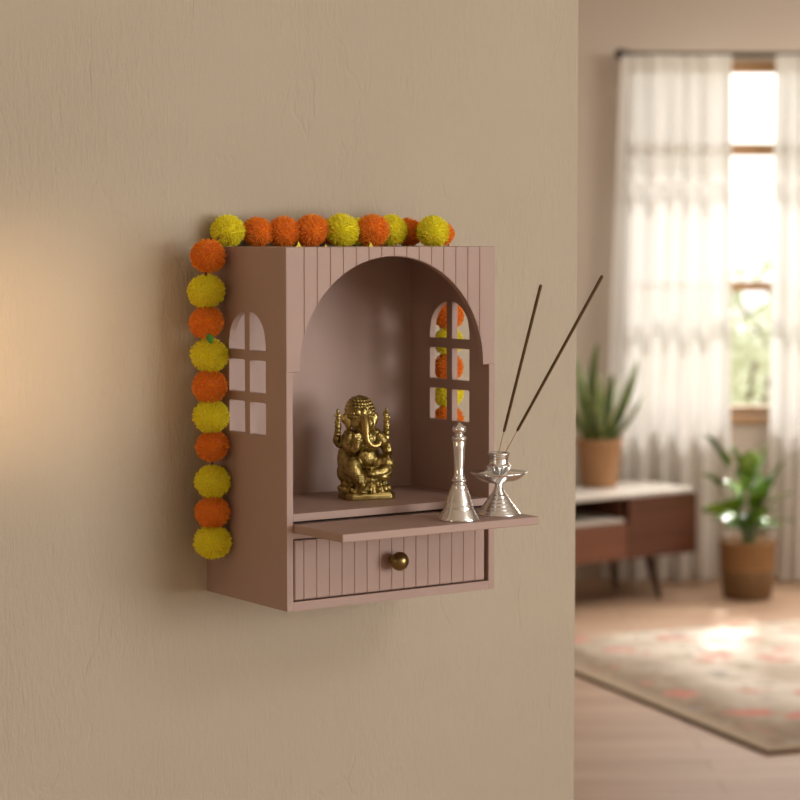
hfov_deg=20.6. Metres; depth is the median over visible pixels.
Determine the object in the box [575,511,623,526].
niche shelf
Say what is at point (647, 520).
sideboard
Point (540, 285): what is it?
incense stick
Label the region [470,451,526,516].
holder
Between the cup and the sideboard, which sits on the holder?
the cup
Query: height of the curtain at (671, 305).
2.584 m
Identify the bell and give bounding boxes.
[439,422,478,521]
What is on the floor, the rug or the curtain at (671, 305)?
the rug
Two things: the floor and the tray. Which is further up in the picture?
the tray
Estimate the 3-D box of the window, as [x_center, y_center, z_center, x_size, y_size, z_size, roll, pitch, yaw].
[2.070,-0.787,11.022,2.060,1.795,0.160,0,4,0]
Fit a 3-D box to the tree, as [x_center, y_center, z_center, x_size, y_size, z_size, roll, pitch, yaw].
[3.284,-0.285,17.016,2.583,1.984,2.608,0,4,0]
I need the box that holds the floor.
[574,578,799,799]
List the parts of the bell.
handle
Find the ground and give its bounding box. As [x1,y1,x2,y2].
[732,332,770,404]
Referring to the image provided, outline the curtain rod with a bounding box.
[615,48,799,60]
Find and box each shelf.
[293,485,486,521]
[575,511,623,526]
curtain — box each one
[602,54,731,581]
[768,55,799,581]
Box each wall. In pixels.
[0,0,577,799]
[576,0,799,536]
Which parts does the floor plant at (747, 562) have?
basket planter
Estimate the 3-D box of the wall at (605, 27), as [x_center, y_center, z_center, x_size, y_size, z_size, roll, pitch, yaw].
[0.500,-0.609,11.085,7.400,3.000,0.200,0,4,0]
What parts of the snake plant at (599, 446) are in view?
pot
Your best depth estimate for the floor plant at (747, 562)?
10.39 m
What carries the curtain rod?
attached to the wall at (605, 27)
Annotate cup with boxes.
[486,451,510,474]
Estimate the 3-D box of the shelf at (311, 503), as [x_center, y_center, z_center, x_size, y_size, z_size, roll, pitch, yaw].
[-0.065,0.149,3.201,0.336,0.010,0.198,-3,5,-35]
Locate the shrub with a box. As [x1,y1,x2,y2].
[730,315,770,404]
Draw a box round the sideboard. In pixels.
[575,480,696,597]
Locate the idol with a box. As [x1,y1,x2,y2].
[333,395,394,500]
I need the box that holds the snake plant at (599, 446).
[576,341,642,487]
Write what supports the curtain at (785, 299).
hanging from the curtain rod
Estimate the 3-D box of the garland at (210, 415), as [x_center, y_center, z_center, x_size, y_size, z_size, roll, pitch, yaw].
[-0.124,-0.026,3.225,0.419,0.495,0.105,-2,5,-28]
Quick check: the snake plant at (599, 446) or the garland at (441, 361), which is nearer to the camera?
the garland at (441, 361)
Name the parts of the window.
sill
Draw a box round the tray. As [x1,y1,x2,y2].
[293,506,538,542]
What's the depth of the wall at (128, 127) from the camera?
3.21 m
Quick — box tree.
[730,245,771,404]
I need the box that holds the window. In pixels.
[620,62,775,422]
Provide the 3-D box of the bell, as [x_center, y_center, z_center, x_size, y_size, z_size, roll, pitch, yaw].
[0.082,0.099,3.071,0.057,0.137,0.057,-3,5,-35]
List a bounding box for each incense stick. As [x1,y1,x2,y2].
[498,284,541,452]
[505,275,602,452]
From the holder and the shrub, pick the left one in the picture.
the holder
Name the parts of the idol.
crown, lotus seat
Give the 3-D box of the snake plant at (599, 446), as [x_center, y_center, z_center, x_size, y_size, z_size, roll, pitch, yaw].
[0.977,0.066,10.534,0.361,0.697,0.226,0,4,0]
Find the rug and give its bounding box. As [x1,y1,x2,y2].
[574,620,799,754]
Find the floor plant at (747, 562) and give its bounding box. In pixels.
[701,434,796,601]
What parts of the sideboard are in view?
drawer, leg, leg, door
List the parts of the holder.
dish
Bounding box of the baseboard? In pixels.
[575,562,601,577]
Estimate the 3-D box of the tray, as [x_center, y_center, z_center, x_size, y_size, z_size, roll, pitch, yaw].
[-0.003,0.170,3.110,0.331,0.011,0.223,-3,5,-35]
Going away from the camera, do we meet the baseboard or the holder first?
the holder
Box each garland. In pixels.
[186,212,449,559]
[296,217,464,420]
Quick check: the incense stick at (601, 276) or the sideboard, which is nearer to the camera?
the incense stick at (601, 276)
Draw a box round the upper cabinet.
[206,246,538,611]

